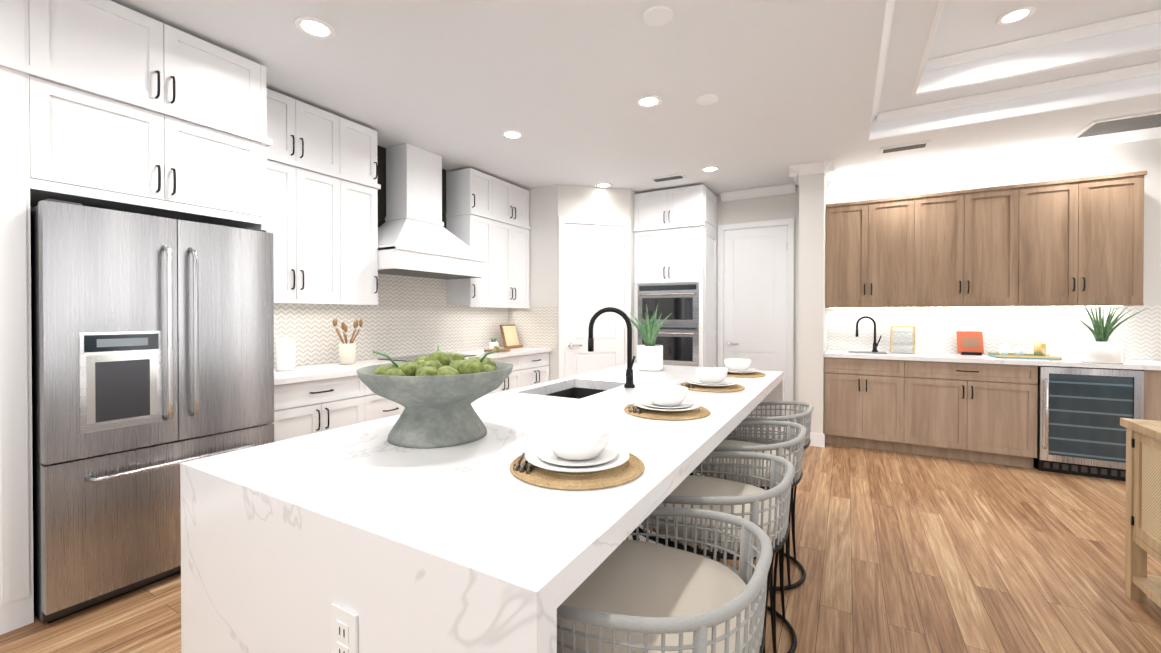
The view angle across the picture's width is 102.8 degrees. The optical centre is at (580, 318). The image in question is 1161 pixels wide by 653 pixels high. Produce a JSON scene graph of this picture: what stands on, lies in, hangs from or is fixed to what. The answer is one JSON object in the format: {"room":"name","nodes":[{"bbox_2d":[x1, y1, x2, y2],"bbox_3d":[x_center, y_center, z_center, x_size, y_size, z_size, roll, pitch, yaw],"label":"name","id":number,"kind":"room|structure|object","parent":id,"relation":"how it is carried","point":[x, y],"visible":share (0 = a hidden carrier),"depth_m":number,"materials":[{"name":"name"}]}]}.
{"room":"kitchen","nodes":[
{"label":"kitchen","id":0,"kind":"room"},
{"bbox_2d":[0,443,1160,652],"bbox_3d":[1.059,1.314,1.345,8.200,0.060,8.660,0,0,30],"label":"floor","id":1,"kind":"structure","parent":0,"point":[899,552],"depth_m":2.32,"materials":[{"name":"brown wood"}]},
{"bbox_2d":[30,199,273,623],"bbox_3d":[-2.239,0.389,2.421,0.781,1.775,0.872,0,0,30],"label":"refrigerator","id":2,"kind":"object","parent":1,"relation":"on","point":[152,344],"visible":0.9,"depth_m":2.10,"materials":[{"name":"grey metal"}]},
{"bbox_2d":[273,376,367,441],"bbox_3d":[-1.946,0.831,3.164,0.607,0.881,0.630,0,0,30],"label":"base cabinet","id":3,"kind":"object","parent":1,"relation":"on","point":[313,406],"depth_m":2.99,"materials":[{"name":"white wood"}]},
{"bbox_2d":[274,348,551,383],"bbox_3d":[-1.344,0.366,4.170,0.628,0.035,2.979,0,0,30],"label":"countertop","id":4,"kind":"structure","parent":3,"relation":"on","point":[316,371],"depth_m":3.30,"materials":[{"name":"white stone"}]},
{"bbox_2d":[275,338,295,370],"bbox_3d":[-2.029,0.244,3.190,0.116,0.222,0.116,0,0,30],"label":"canister","id":5,"kind":"object","parent":4,"relation":"on","point":[285,354],"visible":1,"depth_m":3.14,"materials":[{"name":"white ceramic"}]},
{"bbox_2d":[333,318,362,363],"bbox_3d":[-1.808,0.171,3.604,0.206,0.362,0.210,0,0,30],"label":"utensil crock","id":6,"kind":"object","parent":4,"relation":"on","point":[347,352],"visible":1,"depth_m":3.56,"materials":[{"name":"beige ceramic"}]},
{"bbox_2d":[376,352,471,359],"bbox_3d":[-1.355,0.345,4.153,0.470,0.008,0.699,0,0,30],"label":"cooktop","id":7,"kind":"object","parent":4,"relation":"in","point":[462,353],"depth_m":4.07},
{"bbox_2d":[489,337,497,348],"bbox_3d":[-0.948,0.271,5.072,0.100,0.141,0.100,0,0,30],"label":"herb pot","id":8,"kind":"object","parent":4,"relation":"on","point":[492,343],"visible":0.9,"depth_m":5.03,"materials":[{"name":"white ceramic"}]},
{"bbox_2d":[484,345,509,351],"bbox_3d":[-0.872,0.310,4.844,0.200,0.066,0.180,0,0,30],"label":"cutting board","id":9,"kind":"object","parent":4,"relation":"on","point":[496,347],"visible":0.87,"depth_m":4.82,"materials":[{"name":"brown wood"}]},
{"bbox_2d":[500,324,522,348],"bbox_3d":[-0.799,0.205,5.366,0.135,0.269,0.260,0,0,30],"label":"cookbook stand","id":10,"kind":"object","parent":4,"relation":"on","point":[509,336],"visible":1,"depth_m":5.34,"materials":[{"name":"brown wood"}]},
{"bbox_2d":[368,388,404,420],"bbox_3d":[-1.686,0.828,3.617,0.607,0.881,0.528,0,0,30],"label":"base cabinet","id":11,"kind":"object","parent":1,"relation":"on","point":[379,407],"depth_m":3.40,"materials":[{"name":"white wood"}]},
{"bbox_2d":[192,383,703,652],"bbox_3d":[-0.042,0.845,2.275,0.680,0.866,2.757,0,0,30],"label":"kitchen island","id":12,"kind":"object","parent":1,"relation":"on","point":[268,572],"depth_m":0.90,"materials":[{"name":"stone"}]},
{"bbox_2d":[331,603,357,652],"bbox_3d":[-0.430,0.588,0.843,0.072,0.116,0.008,0,0,30],"label":"electrical outlet","id":13,"kind":"object","parent":12,"relation":"attached to","point":[344,630],"visible":1,"depth_m":0.84,"materials":[{"name":"white plastic"}]},
{"bbox_2d":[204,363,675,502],"bbox_3d":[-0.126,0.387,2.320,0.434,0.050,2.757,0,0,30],"label":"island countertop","id":14,"kind":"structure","parent":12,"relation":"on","point":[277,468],"depth_m":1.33,"materials":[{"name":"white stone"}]},
{"bbox_2d":[356,345,512,447],"bbox_3d":[-0.448,0.231,1.464,0.468,0.273,0.468,0,0,30],"label":"fruit bowl","id":15,"kind":"object","parent":14,"relation":"on","point":[437,393],"visible":1,"depth_m":1.35,"materials":[{"name":"concrete"}]},
{"bbox_2d":[588,307,635,387],"bbox_3d":[0.175,0.149,2.455,0.272,0.422,0.095,0,0,30],"label":"kitchen faucet","id":16,"kind":"object","parent":14,"relation":"on","point":[629,374],"visible":1,"depth_m":2.42,"materials":[{"name":"black metal"}]},
{"bbox_2d":[629,304,671,370],"bbox_3d":[0.462,0.127,3.270,0.310,0.455,0.308,0,0,30],"label":"potted plant","id":17,"kind":"object","parent":14,"relation":"on","point":[649,355],"visible":1,"depth_m":3.15,"materials":[{"name":"white ceramic"}]},
{"bbox_2d":[296,367,783,610],"bbox_3d":[0.357,0.389,2.043,0.680,0.050,2.757,0,0,30],"label":"island countertop","id":18,"kind":"structure","parent":12,"relation":"on","point":[462,509],"depth_m":0.97,"materials":[{"name":"white stone"}]},
{"bbox_2d":[510,421,644,489],"bbox_3d":[-0.008,0.323,1.166,0.336,0.093,0.336,0,0,30],"label":"place setting","id":19,"kind":"object","parent":18,"relation":"on","point":[577,455],"visible":1,"depth_m":1.10,"materials":[{"name":"ceramic"}]},
{"bbox_2d":[624,384,709,419],"bbox_3d":[0.339,0.318,1.831,0.336,0.093,0.336,0,0,30],"label":"place setting","id":20,"kind":"object","parent":18,"relation":"on","point":[665,402],"visible":1,"depth_m":1.77,"materials":[{"name":"ceramic"}]},
{"bbox_2d":[679,368,744,391],"bbox_3d":[0.688,0.314,2.438,0.336,0.093,0.336,0,0,30],"label":"place setting","id":21,"kind":"object","parent":18,"relation":"on","point":[710,380],"visible":1,"depth_m":2.38,"materials":[{"name":"ceramic"}]},
{"bbox_2d":[721,358,765,376],"bbox_3d":[1.010,0.310,2.980,0.336,0.093,0.336,0,0,30],"label":"place setting","id":22,"kind":"object","parent":18,"relation":"on","point":[736,367],"visible":0.77,"depth_m":2.91,"materials":[{"name":"ceramic"}]},
{"bbox_2d":[492,356,527,393],"bbox_3d":[-1.022,0.820,4.772,0.607,0.881,0.653,0,0,30],"label":"base cabinet","id":23,"kind":"object","parent":1,"relation":"on","point":[518,378],"depth_m":4.79,"materials":[{"name":"white wood"}]},
{"bbox_2d":[528,352,548,385],"bbox_3d":[-0.768,0.817,5.216,0.607,0.881,0.596,0,0,30],"label":"base cabinet","id":24,"kind":"object","parent":1,"relation":"on","point":[538,363],"depth_m":5.12,"materials":[{"name":"white wood"}]},
{"bbox_2d":[557,507,772,652],"bbox_3d":[0.135,0.860,0.955,0.472,0.846,0.484,0,0,30],"label":"stool","id":25,"kind":"object","parent":1,"relation":"on","point":[627,595],"visible":0.75,"depth_m":0.90,"materials":[{"name":"wicker"}]},
{"bbox_2d":[633,184,716,367],"bbox_3d":[1.156,-0.124,5.629,0.853,2.755,0.708,0,0,30],"label":"tall cabinet","id":26,"kind":"object","parent":1,"relation":"on","point":[675,251],"visible":0.79,"depth_m":5.36,"materials":[{"name":"white wood"}]},
{"bbox_2d":[632,451,794,652],"bbox_3d":[0.398,0.856,1.432,0.472,0.846,0.484,0,0,30],"label":"stool","id":27,"kind":"object","parent":1,"relation":"on","point":[766,510],"visible":0.71,"depth_m":1.28,"materials":[{"name":"wicker"}]},
{"bbox_2d":[689,421,806,652],"bbox_3d":[0.662,0.853,1.903,0.472,0.846,0.484,0,0,30],"label":"stool","id":28,"kind":"object","parent":1,"relation":"on","point":[786,449],"visible":0.48,"depth_m":1.74,"materials":[{"name":"wicker"}]},
{"bbox_2d":[717,401,813,590],"bbox_3d":[0.927,0.850,2.374,0.472,0.846,0.484,0,0,30],"label":"stool","id":29,"kind":"object","parent":1,"relation":"on","point":[800,416],"visible":0.38,"depth_m":2.20,"materials":[{"name":"wicker"}]},
{"bbox_2d":[824,359,911,453],"bbox_3d":[2.884,0.820,4.702,0.711,0.880,0.607,0,0,30],"label":"base cabinet","id":30,"kind":"object","parent":1,"relation":"on","point":[868,402],"depth_m":4.43,"materials":[{"name":"brown wood"}]},
{"bbox_2d":[912,363,1037,467],"bbox_3d":[3.514,0.823,4.340,0.967,0.880,0.607,0,0,30],"label":"base cabinet","id":31,"kind":"object","parent":1,"relation":"on","point":[979,412],"depth_m":4.04,"materials":[{"name":"brown wood"}]},
{"bbox_2d":[824,351,1160,370],"bbox_3d":[3.625,0.366,4.251,2.440,0.035,0.628,0,0,30],"label":"countertop","id":32,"kind":"structure","parent":31,"relation":"on","point":[1143,365],"depth_m":4.05,"materials":[{"name":"white stone"}]},
{"bbox_2d":[856,316,881,351],"bbox_3d":[2.978,0.159,4.796,0.230,0.370,0.100,0,0,30],"label":"bar faucet","id":33,"kind":"object","parent":32,"relation":"on","point":[875,345],"visible":1,"depth_m":4.78,"materials":[{"name":"black metal"}]},
{"bbox_2d":[890,326,915,353],"bbox_3d":[3.243,0.210,4.670,0.200,0.269,0.120,0,0,30],"label":"organizer","id":34,"kind":"object","parent":32,"relation":"on","point":[892,338],"visible":1,"depth_m":4.63,"materials":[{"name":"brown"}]},
{"bbox_2d":[956,331,983,354],"bbox_3d":[3.737,0.235,4.446,0.190,0.221,0.124,0,0,30],"label":"book","id":35,"kind":"object","parent":32,"relation":"on","point":[969,342],"visible":0.98,"depth_m":4.44,"materials":[{"name":"orange paper"}]},
{"bbox_2d":[988,342,1061,359],"bbox_3d":[3.942,0.278,4.131,0.420,0.142,0.280,0,0,30],"label":"tray","id":36,"kind":"object","parent":32,"relation":"on","point":[1039,350],"visible":1,"depth_m":4.08,"materials":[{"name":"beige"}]},
{"bbox_2d":[1069,302,1147,363],"bbox_3d":[4.161,0.104,3.678,0.412,0.494,0.326,0,0,30],"label":"potted plant","id":37,"kind":"object","parent":32,"relation":"on","point":[1100,348],"visible":1,"depth_m":3.67,"materials":[{"name":"white ceramic"}]},
{"bbox_2d":[1034,366,1143,480],"bbox_3d":[4.159,0.829,3.895,0.577,0.875,0.624,0,0,30],"label":"wine cooler","id":38,"kind":"object","parent":1,"relation":"on","point":[1081,412],"visible":0.83,"depth_m":3.69,"materials":[{"name":"grey metal"}]},
{"bbox_2d":[1104,367,1160,420],"bbox_3d":[4.562,0.827,3.739,0.260,0.880,0.607,0,0,30],"label":"base cabinet","id":39,"kind":"object","parent":1,"relation":"on","point":[1152,379],"depth_m":3.52,"materials":[{"name":"brown wood"}]},
{"bbox_2d":[1120,418,1160,607],"bbox_3d":[2.281,0.877,1.251,0.520,0.815,1.830,0,0,30],"label":"sideboard","id":40,"kind":"object","parent":1,"relation":"on","point":[1143,496],"visible":1,"depth_m":2.06,"materials":[{"name":"brown wood"}]},
{"bbox_2d":[111,0,1160,194],"bbox_3d":[1.059,-1.740,1.323,8.200,0.512,8.660,0,0,30],"label":"ceiling","id":41,"kind":"structure","parent":0,"point":[562,86],"depth_m":3.04,"materials":[{"name":"white paint"}]},
{"bbox_2d":[294,16,334,38],"bbox_3d":[-1.370,-1.499,2.396,0.184,0.008,0.184,0,0,30],"label":"recessed light","id":42,"kind":"object","parent":41,"relation":"in","point":[314,27],"visible":1,"depth_m":2.39,"materials":[{"name":"white"}]},
{"bbox_2d":[501,130,523,138],"bbox_3d":[-0.559,-1.509,3.809,0.184,0.008,0.184,0,0,30],"label":"recessed light","id":43,"kind":"object","parent":41,"relation":"in","point":[511,134],"visible":1,"depth_m":3.80,"materials":[{"name":"white plastic"}]},
{"bbox_2d":[596,183,611,187],"bbox_3d":[0.265,-1.520,5.285,0.184,0.008,0.184,0,0,30],"label":"recessed light","id":44,"kind":"object","parent":41,"relation":"in","point":[603,185],"visible":0.96,"depth_m":5.28,"materials":[{"name":"white"}]},
{"bbox_2d":[635,95,661,107],"bbox_3d":[0.473,-1.505,3.217,0.184,0.008,0.184,0,0,30],"label":"recessed light","id":45,"kind":"object","parent":41,"relation":"in","point":[647,101],"visible":0.98,"depth_m":3.21,"materials":[{"name":"white plastic"}]},
{"bbox_2d":[650,173,686,182],"bbox_3d":[0.948,-1.515,5.008,0.360,0.014,0.160,0,0,30],"label":"ceiling vent","id":46,"kind":"object","parent":41,"relation":"in","point":[669,178],"visible":1,"depth_m":4.99,"materials":[{"name":"white metal"}]},
{"bbox_2d":[701,166,719,171],"bbox_3d":[1.316,-1.515,4.705,0.184,0.008,0.184,0,0,30],"label":"recessed light","id":47,"kind":"object","parent":41,"relation":"in","point":[710,169],"visible":0.98,"depth_m":4.70,"materials":[{"name":"white"}]},
{"bbox_2d":[870,0,895,139],"bbox_3d":[1.411,-1.602,2.064,0.060,0.194,4.293,0,0,30],"label":"crown molding","id":48,"kind":"structure","parent":41,"relation":"attached to","point":[890,5],"depth_m":3.07,"materials":[{"name":"white wood"}]},
{"bbox_2d":[879,140,930,154],"bbox_3d":[2.858,-1.508,4.097,0.360,0.014,0.160,0,0,30],"label":"ceiling vent","id":49,"kind":"object","parent":41,"relation":"attached to","point":[905,147],"visible":0.96,"depth_m":4.07,"materials":[{"name":"white metal"}]},
{"bbox_2d":[916,0,945,93],"bbox_3d":[1.662,-1.811,1.918,0.060,0.214,3.713,0,0,30],"label":"crown molding","id":50,"kind":"structure","parent":41,"relation":"attached to","point":[931,64],"depth_m":3.48,"materials":[{"name":"white wood"}]},
{"bbox_2d":[996,6,1035,24],"bbox_3d":[2.765,-1.923,2.948,0.184,0.008,0.184,0,0,30],"label":"recessed light","id":51,"kind":"object","parent":41,"relation":"in","point":[1016,15],"visible":1,"depth_m":2.94,"materials":[{"name":"white plastic"}]},
{"bbox_2d":[880,61,1160,137],"bbox_3d":[4.047,-1.609,2.991,3.540,0.194,0.060,0,0,30],"label":"crown molding","id":52,"kind":"structure","parent":41,"relation":"attached to","point":[1153,68],"depth_m":3.42,"materials":[{"name":"white wood"}]},
{"bbox_2d":[932,8,1160,90],"bbox_3d":[3.890,-1.817,2.745,2.970,0.214,0.060,0,0,30],"label":"crown molding","id":53,"kind":"structure","parent":41,"relation":"attached to","point":[1153,16],"depth_m":3.15,"materials":[{"name":"white wood"}]},
{"bbox_2d":[1071,111,1160,139],"bbox_3d":[4.344,-1.504,3.532,0.750,0.014,0.400,0,0,30],"label":"ceiling vent","id":54,"kind":"object","parent":41,"relation":"in","point":[1138,122],"visible":1,"depth_m":3.60,"materials":[{"name":"white metal"}]},
{"bbox_2d":[274,138,1160,433],"bbox_3d":[1.103,-0.105,1.280,8.070,2.780,8.610,0,0,30],"label":"wall","id":55,"kind":"structure","parent":0,"point":[410,316],"depth_m":4.58,"materials":[{"name":"grey paint"}]},
{"bbox_2d":[0,0,263,227],"bbox_3d":[-2.342,-1.014,2.470,0.597,0.930,0.886,0,0,30],"label":"upper cabinet","id":56,"kind":"object","parent":55,"relation":"attached to","point":[106,104],"depth_m":2.20,"materials":[{"name":"white wood"}]},
{"bbox_2d":[252,84,351,303],"bbox_3d":[-2.053,-0.810,3.246,0.327,1.350,0.686,0,0,30],"label":"upper cabinet","id":57,"kind":"object","parent":55,"relation":"attached to","point":[308,148],"depth_m":3.22,"materials":[{"name":"white wood"}]},
{"bbox_2d":[352,122,379,303],"bbox_3d":[-1.846,-0.813,3.607,0.327,1.350,0.371,0,0,30],"label":"upper cabinet","id":58,"kind":"object","parent":55,"relation":"attached to","point":[365,186],"depth_m":3.59,"materials":[{"name":"white wood"}]},
{"bbox_2d":[378,143,485,279],"bbox_3d":[-1.398,-0.952,4.166,0.531,1.120,1.037,0,0,30],"label":"range hood","id":59,"kind":"object","parent":55,"relation":"attached to","point":[416,238],"visible":0.83,"depth_m":4.06,"materials":[{"name":"white"}]},
{"bbox_2d":[446,168,495,307],"bbox_3d":[-1.137,-0.821,4.842,0.327,1.350,0.386,0,0,30],"label":"upper cabinet","id":60,"kind":"object","parent":55,"relation":"attached to","point":[470,193],"depth_m":4.71,"materials":[{"name":"white wood"}]},
{"bbox_2d":[496,178,530,307],"bbox_3d":[-0.919,-0.824,5.222,0.327,1.350,0.716,0,0,30],"label":"upper cabinet","id":61,"kind":"object","parent":55,"relation":"attached to","point":[512,201],"depth_m":5.16,"materials":[{"name":"white wood"}]},
{"bbox_2d":[558,217,630,378],"bbox_3d":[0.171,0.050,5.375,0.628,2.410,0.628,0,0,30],"label":"pantry door","id":62,"kind":"structure","parent":55,"relation":"in","point":[594,266],"depth_m":5.36,"materials":[{"name":"white wood"}]},
{"bbox_2d":[718,218,793,421],"bbox_3d":[2.052,0.055,5.481,0.855,2.400,0.075,0,0,30],"label":"hall door","id":63,"kind":"structure","parent":55,"relation":"in","point":[756,294],"depth_m":5.48,"materials":[{"name":"white wood"}]},
{"bbox_2d":[720,184,795,201],"bbox_3d":[2.110,-1.478,5.429,0.918,0.090,0.090,0,0,30],"label":"crown molding","id":64,"kind":"structure","parent":55,"relation":"attached to","point":[778,189],"depth_m":5.45,"materials":[{"name":"white wood"}]},
{"bbox_2d":[788,165,798,191],"bbox_3d":[2.268,-1.474,4.873,0.090,0.090,0.662,0,0,30],"label":"crown molding","id":65,"kind":"structure","parent":55,"relation":"attached to","point":[792,169],"depth_m":4.81,"materials":[{"name":"white wood"}]},
{"bbox_2d":[795,421,824,447],"bbox_3d":[1.131,1.220,1.186,7.918,0.130,8.458,0,0,30],"label":"baseboard","id":66,"kind":"structure","parent":55,"relation":"attached to","point":[817,439],"depth_m":4.56,"materials":[{"name":"white"}]},
{"bbox_2d":[796,159,834,175],"bbox_3d":[2.303,-1.472,4.524,0.310,0.090,0.092,0,0,30],"label":"crown molding","id":67,"kind":"structure","parent":55,"relation":"attached to","point":[825,167],"depth_m":4.52,"materials":[{"name":"white wood"}]},
{"bbox_2d":[826,194,923,306],"bbox_3d":[2.997,-0.661,4.788,0.810,1.071,0.327,0,0,30],"label":"upper cabinet","id":68,"kind":"object","parent":55,"relation":"attached to","point":[875,247],"depth_m":4.63,"materials":[{"name":"brown wood"}]},
{"bbox_2d":[924,183,1031,306],"bbox_3d":[3.626,-0.658,4.427,0.866,1.071,0.327,0,0,30],"label":"upper cabinet","id":69,"kind":"object","parent":55,"relation":"attached to","point":[978,241],"depth_m":4.24,"materials":[{"name":"brown wood"}]},
{"bbox_2d":[1028,171,1146,306],"bbox_3d":[4.255,-0.656,4.066,0.810,1.071,0.327,0,0,30],"label":"upper cabinet","id":70,"kind":"object","parent":55,"relation":"attached to","point":[1074,242],"depth_m":3.88,"materials":[{"name":"brown wood"}]}
]}

